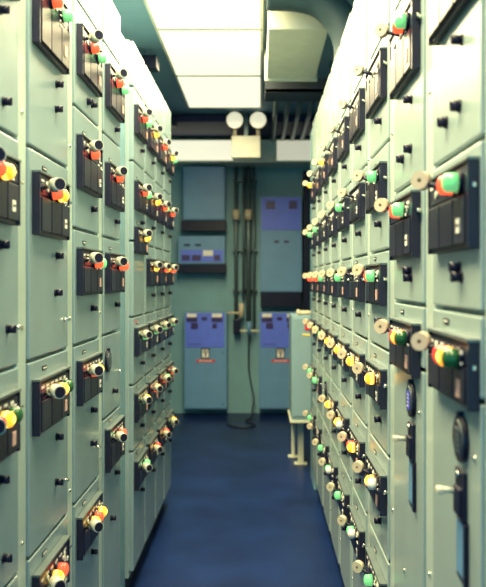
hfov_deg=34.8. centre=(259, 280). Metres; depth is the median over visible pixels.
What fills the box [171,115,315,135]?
duct
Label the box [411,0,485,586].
tall cabinet
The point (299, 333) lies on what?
cabinet
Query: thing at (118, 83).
light
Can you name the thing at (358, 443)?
tall cabinet
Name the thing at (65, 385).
light
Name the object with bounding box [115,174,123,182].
light
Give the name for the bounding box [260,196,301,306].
upper cabinet
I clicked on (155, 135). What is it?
light
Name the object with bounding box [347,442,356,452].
light
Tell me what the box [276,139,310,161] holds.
junction box
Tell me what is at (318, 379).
tall cabinet
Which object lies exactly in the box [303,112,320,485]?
tall cabinet
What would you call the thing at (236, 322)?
pipe fitting
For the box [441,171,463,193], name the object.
light
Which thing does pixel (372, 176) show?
light
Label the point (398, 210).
light
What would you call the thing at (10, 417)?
light
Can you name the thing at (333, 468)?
tall cabinet
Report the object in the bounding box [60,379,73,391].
light
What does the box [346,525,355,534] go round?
light
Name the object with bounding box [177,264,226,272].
vent
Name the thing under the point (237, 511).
floor
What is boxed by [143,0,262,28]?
ceiling light
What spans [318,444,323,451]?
light
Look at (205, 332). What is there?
lower cabinet
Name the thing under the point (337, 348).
light
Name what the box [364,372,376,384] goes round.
light
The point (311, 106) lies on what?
conduit
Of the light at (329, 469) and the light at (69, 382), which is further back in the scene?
the light at (329, 469)
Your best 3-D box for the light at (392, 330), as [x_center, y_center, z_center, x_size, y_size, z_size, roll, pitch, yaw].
[0.362,0.147,2.064,0.036,0.044,0.044,0,0,0]
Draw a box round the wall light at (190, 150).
[171,139,233,161]
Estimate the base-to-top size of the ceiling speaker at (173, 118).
0.160 m
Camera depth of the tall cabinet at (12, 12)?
1.96 m
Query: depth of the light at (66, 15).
2.37 m
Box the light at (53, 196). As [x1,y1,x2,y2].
[49,190,63,200]
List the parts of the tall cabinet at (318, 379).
round knob, control panel, control panel, control panel, control panel, control panel, control panel, door, door, door, door, door, door, door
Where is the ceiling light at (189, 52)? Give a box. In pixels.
[156,29,262,75]
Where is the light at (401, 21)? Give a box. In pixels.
[394,12,409,29]
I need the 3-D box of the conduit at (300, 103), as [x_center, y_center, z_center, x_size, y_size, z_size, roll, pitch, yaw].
[0.370,-1.630,7.665,0.044,0.044,2.530,0,0,0]
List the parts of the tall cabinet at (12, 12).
round knob, round knob, door, door, door, control panel, control panel, door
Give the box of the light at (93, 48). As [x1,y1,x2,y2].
[89,42,99,54]
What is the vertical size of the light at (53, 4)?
0.044 m
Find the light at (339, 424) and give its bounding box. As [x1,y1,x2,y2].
[336,420,343,429]
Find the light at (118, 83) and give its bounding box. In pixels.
[115,78,123,87]
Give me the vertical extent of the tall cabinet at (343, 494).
2.790 m
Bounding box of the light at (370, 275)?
[365,269,376,282]
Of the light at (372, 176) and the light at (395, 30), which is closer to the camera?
the light at (395, 30)
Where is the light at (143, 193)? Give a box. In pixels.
[141,190,148,196]
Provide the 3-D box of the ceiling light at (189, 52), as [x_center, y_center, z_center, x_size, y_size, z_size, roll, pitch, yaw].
[-0.345,-1.728,5.865,0.730,0.045,1.170,0,0,0]
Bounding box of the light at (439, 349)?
[436,345,456,365]
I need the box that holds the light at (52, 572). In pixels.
[49,569,63,579]
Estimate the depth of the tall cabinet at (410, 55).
2.00 m
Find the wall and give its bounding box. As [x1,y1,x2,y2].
[171,136,310,412]
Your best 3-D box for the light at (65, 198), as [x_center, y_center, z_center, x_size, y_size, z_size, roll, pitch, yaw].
[-0.591,-0.256,2.324,0.038,0.044,0.044,0,0,0]
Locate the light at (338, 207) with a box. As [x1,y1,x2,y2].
[335,203,342,212]
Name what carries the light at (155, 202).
attached to the tall cabinet at (152, 265)
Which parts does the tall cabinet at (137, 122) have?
door, door, door, door, door, door, door, control panel, control panel, control panel, control panel, control panel, control panel, round knob, round knob, round knob, round knob, round knob, round knob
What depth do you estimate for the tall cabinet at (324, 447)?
4.59 m
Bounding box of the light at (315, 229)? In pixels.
[312,226,317,232]
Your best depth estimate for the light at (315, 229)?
5.07 m
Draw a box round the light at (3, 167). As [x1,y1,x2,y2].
[0,161,6,175]
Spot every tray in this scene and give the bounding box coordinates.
[265,60,330,100]
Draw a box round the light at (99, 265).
[93,261,103,268]
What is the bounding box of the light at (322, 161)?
[318,158,324,165]
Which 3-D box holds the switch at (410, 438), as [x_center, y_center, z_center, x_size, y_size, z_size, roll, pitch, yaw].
[0.374,0.419,2.025,0.052,0.098,0.068,0,0,0]
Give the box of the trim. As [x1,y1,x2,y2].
[174,139,310,166]
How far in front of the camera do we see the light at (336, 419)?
3.58 m
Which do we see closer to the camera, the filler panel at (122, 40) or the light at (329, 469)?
the filler panel at (122, 40)
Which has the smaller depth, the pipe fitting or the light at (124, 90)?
the light at (124, 90)
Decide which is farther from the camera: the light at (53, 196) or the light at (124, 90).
the light at (124, 90)
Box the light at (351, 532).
[347,528,356,539]
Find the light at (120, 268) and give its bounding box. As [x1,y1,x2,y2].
[117,265,126,270]
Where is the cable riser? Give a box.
[302,171,308,310]
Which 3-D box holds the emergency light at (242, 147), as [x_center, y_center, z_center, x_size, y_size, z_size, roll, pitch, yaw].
[-0.140,-1.511,8.030,0.420,0.477,0.131,0,0,0]
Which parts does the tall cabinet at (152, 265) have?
door, door, door, door, door, door, door, control panel, control panel, control panel, control panel, control panel, control panel, round knob, round knob, round knob, round knob, round knob, round knob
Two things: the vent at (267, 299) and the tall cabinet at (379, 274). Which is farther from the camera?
the vent at (267, 299)
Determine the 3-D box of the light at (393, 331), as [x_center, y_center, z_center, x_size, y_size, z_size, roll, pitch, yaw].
[0.361,0.147,2.026,0.038,0.044,0.044,0,0,0]
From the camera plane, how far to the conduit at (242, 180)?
9.21 m
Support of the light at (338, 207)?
attached to the tall cabinet at (343, 494)
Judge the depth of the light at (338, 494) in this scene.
3.58 m
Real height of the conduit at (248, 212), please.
1.848 m
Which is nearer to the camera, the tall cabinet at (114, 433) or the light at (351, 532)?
the light at (351, 532)
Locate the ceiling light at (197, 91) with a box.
[175,76,261,107]
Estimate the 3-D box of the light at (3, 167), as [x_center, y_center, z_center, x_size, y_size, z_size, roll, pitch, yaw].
[-0.592,-0.256,1.753,0.036,0.044,0.044,0,0,0]
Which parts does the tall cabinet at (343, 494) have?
round knob, round knob, round knob, round knob, round knob, round knob, control panel, control panel, control panel, control panel, control panel, control panel, door, door, door, door, door, door, door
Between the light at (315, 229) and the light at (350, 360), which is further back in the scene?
the light at (315, 229)
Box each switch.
[392,420,414,462]
[435,465,466,523]
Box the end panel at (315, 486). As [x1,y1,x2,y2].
[311,128,317,489]
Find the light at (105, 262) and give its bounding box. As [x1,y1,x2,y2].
[98,259,106,268]
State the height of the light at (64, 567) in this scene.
0.044 m
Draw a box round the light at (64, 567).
[55,561,68,575]
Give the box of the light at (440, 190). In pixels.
[437,176,456,195]
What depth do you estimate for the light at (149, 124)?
4.11 m
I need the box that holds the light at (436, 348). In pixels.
[432,344,450,363]
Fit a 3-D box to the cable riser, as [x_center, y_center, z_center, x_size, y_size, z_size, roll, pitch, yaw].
[0.543,0.143,9.240,0.065,2.893,0.180,0,0,0]
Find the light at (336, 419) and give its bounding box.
[334,417,341,425]
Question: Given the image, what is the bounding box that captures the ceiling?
[112,0,353,114]
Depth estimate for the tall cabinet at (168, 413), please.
5.22 m
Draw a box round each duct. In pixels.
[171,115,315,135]
[265,11,327,81]
[267,0,352,58]
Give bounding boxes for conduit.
[232,166,239,318]
[240,166,245,299]
[245,166,252,321]
[251,166,256,329]
[271,101,278,140]
[281,101,290,140]
[290,101,302,140]
[300,101,314,140]
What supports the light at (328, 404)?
attached to the tall cabinet at (333, 468)
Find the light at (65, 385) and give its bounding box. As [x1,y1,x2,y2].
[56,382,68,394]
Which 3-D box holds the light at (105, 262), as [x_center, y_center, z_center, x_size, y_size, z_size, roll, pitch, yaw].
[-0.592,-0.066,2.904,0.036,0.044,0.044,0,0,0]
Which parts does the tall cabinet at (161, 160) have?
door, door, door, door, door, door, door, control panel, control panel, control panel, control panel, control panel, control panel, round knob, round knob, round knob, round knob, round knob, round knob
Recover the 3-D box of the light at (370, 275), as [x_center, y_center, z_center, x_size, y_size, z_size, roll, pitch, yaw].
[0.362,-0.016,2.535,0.036,0.044,0.044,0,0,0]
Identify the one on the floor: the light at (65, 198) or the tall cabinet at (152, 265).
the tall cabinet at (152, 265)
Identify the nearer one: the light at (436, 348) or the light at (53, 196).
the light at (436, 348)
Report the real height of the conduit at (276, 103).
0.044 m
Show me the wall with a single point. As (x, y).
(190, 291)
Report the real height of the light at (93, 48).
0.044 m
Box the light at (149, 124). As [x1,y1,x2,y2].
[145,120,151,127]
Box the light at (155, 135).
[153,131,159,137]
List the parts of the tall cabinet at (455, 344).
round knob, round knob, operating handle, operating handle, control panel, control panel, control panel, door, door, door, door, pull handle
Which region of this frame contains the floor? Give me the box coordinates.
[128,413,344,586]
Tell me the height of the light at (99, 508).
0.044 m
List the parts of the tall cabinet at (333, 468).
round knob, round knob, round knob, round knob, round knob, round knob, control panel, control panel, control panel, control panel, control panel, control panel, door, door, door, door, door, door, door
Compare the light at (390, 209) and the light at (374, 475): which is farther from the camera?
the light at (374, 475)
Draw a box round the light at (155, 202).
[154,200,160,205]
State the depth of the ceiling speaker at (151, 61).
5.78 m
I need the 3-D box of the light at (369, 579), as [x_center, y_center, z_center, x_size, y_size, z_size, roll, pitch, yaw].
[0.362,0.994,2.574,0.036,0.044,0.044,0,0,0]
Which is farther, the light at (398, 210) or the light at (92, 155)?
the light at (92, 155)
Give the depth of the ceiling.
6.26 m
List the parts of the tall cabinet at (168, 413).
door, door, door, door, door, door, door, control panel, control panel, control panel, control panel, control panel, control panel, round knob, round knob, round knob, round knob, round knob, round knob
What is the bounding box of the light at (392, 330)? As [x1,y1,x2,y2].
[389,328,402,342]
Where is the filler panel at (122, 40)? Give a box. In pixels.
[115,32,124,586]
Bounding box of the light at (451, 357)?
[441,347,463,369]
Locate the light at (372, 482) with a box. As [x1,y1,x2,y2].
[367,477,378,490]
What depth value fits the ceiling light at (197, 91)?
6.99 m
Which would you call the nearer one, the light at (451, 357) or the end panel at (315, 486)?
the light at (451, 357)
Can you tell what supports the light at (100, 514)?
attached to the tall cabinet at (88, 57)
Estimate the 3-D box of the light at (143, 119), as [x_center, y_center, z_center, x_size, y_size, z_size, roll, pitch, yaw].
[-0.592,-0.836,4.001,0.036,0.044,0.044,0,0,0]
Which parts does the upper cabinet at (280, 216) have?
panel, door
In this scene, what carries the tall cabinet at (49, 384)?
on the floor
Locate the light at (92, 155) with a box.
[89,149,99,159]
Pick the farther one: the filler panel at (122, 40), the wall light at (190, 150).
the wall light at (190, 150)
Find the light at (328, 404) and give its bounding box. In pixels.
[325,400,331,408]
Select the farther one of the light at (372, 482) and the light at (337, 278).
the light at (337, 278)
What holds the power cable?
hanging from the pipe fitting
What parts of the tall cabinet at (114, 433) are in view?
door, door, door, door, door, door, control panel, control panel, control panel, control panel, round knob, round knob, round knob, round knob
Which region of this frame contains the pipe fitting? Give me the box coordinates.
[227,303,258,334]
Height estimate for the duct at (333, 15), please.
0.511 m
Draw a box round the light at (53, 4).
[49,0,63,8]
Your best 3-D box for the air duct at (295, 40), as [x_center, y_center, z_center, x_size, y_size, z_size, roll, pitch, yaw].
[0.230,-1.617,5.200,0.390,0.265,1.160,0,0,0]
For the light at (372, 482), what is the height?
0.044 m
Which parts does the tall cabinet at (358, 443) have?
round knob, round knob, round knob, round knob, round knob, round knob, operating handle, control panel, control panel, control panel, control panel, control panel, control panel, door, door, door, door, door, door, door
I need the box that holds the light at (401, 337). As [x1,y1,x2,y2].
[394,330,409,346]
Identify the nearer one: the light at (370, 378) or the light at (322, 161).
the light at (370, 378)
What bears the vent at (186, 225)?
attached to the upper cabinet at (204, 187)
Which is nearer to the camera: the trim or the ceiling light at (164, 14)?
the ceiling light at (164, 14)
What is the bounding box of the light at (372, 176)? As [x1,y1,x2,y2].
[367,170,378,182]
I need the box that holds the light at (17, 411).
[5,406,22,422]
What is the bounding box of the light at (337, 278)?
[334,274,341,281]
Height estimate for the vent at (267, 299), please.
0.171 m
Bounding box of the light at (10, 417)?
[0,410,15,427]
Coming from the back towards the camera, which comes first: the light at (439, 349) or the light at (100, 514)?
the light at (100, 514)
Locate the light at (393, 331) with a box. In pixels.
[391,329,405,343]
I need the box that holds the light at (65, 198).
[55,189,68,202]
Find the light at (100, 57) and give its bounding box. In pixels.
[96,52,106,63]
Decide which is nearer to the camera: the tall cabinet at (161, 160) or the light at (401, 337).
the light at (401, 337)
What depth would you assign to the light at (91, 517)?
2.78 m
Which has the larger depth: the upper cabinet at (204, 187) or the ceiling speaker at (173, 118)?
the upper cabinet at (204, 187)
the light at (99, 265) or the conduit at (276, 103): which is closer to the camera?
the light at (99, 265)
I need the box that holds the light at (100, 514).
[93,510,103,520]
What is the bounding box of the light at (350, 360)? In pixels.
[346,356,355,365]
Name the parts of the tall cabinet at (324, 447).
round knob, round knob, round knob, round knob, round knob, control panel, control panel, control panel, control panel, control panel, door, door, door, door, door, door, door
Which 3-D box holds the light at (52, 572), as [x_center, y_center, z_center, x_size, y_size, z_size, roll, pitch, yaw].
[-0.591,0.864,2.263,0.038,0.044,0.044,0,0,0]
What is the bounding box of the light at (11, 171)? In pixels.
[0,163,15,180]
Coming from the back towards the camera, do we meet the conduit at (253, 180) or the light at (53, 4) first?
the conduit at (253, 180)
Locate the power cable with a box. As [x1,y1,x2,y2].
[227,335,255,427]
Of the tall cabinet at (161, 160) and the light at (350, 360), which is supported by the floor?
the tall cabinet at (161, 160)
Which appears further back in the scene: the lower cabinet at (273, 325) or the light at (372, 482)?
the lower cabinet at (273, 325)
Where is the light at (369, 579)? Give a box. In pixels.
[363,573,374,586]
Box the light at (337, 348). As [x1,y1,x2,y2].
[334,345,341,353]
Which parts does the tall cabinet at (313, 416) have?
control panel, control panel, control panel, control panel, control panel, control panel, door, door, door, door, door, door, door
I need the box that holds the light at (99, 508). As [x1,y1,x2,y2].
[96,506,106,516]
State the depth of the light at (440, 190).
1.50 m
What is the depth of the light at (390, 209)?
2.06 m
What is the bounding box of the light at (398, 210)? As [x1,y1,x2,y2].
[391,201,406,217]
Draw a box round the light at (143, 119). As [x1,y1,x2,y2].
[141,115,148,122]
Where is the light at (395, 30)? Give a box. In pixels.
[391,20,405,34]
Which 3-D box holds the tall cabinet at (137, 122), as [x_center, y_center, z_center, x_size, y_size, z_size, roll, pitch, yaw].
[-0.841,0.195,4.060,0.598,2.790,0.418,0,0,0]
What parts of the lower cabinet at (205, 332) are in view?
panel, door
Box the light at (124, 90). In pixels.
[120,86,128,94]
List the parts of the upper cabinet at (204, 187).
door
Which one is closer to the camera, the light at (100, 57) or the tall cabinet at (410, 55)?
the tall cabinet at (410, 55)
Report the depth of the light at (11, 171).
1.80 m
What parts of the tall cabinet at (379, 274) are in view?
round knob, round knob, round knob, round knob, round knob, round knob, operating handle, operating handle, control panel, control panel, control panel, control panel, control panel, control panel, door, door, door, door, door, door, door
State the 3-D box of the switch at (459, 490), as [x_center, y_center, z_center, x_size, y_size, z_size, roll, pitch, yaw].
[0.374,0.419,1.525,0.052,0.098,0.068,0,0,0]
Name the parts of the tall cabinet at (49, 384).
operating handle, operating handle, door, door, door, door, control panel, control panel, control panel, control panel, round knob, round knob, round knob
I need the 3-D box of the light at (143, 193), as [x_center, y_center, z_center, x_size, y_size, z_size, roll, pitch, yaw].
[-0.592,-0.456,4.001,0.036,0.044,0.044,0,0,0]
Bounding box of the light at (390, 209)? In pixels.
[389,204,402,218]
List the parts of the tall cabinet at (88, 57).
door, door, door, door, door, door, operating handle, operating handle, control panel, control panel, control panel, control panel, control panel, round knob, round knob, round knob, round knob, round knob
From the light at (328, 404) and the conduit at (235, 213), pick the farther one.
the conduit at (235, 213)
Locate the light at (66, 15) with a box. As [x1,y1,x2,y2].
[60,8,73,22]
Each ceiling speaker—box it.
[141,49,158,72]
[170,111,176,127]
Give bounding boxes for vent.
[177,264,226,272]
[181,220,226,231]
[260,292,300,306]
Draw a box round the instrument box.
[177,236,226,272]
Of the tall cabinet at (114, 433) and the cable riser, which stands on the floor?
the tall cabinet at (114, 433)
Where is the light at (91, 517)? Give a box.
[89,515,100,521]
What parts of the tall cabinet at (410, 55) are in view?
round knob, round knob, round knob, operating handle, door, control panel, control panel, control panel, door, door, door, door, pull handle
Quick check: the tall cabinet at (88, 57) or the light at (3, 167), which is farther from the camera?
the tall cabinet at (88, 57)
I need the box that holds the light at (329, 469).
[326,466,332,474]
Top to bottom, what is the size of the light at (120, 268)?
0.044 m
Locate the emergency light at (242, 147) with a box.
[226,111,266,158]
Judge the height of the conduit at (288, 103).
0.044 m
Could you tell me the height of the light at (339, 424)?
0.044 m
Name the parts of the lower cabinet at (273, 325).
panel, door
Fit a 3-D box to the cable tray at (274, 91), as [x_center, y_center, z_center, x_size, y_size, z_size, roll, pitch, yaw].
[0.315,-1.605,6.150,0.550,0.290,0.300,0,0,0]
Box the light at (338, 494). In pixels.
[334,490,341,499]
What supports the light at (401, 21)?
attached to the tall cabinet at (410, 55)
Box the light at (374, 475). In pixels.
[364,474,376,485]
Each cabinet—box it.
[0,0,25,586]
[26,0,73,586]
[72,0,106,586]
[102,0,128,586]
[125,40,152,586]
[136,65,162,567]
[147,84,171,541]
[156,100,178,520]
[181,166,226,231]
[184,311,227,408]
[259,311,295,408]
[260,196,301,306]
[288,313,310,464]
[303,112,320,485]
[307,94,326,506]
[312,74,334,531]
[318,44,344,567]
[326,9,357,586]
[337,0,375,586]
[352,0,400,586]
[374,0,441,586]
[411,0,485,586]
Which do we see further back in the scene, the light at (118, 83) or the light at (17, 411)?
the light at (118, 83)
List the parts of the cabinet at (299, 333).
leg, foot plate, frame, foot plate, leg, door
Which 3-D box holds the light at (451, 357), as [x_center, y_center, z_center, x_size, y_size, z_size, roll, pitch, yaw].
[0.362,0.147,1.467,0.036,0.044,0.044,0,0,0]

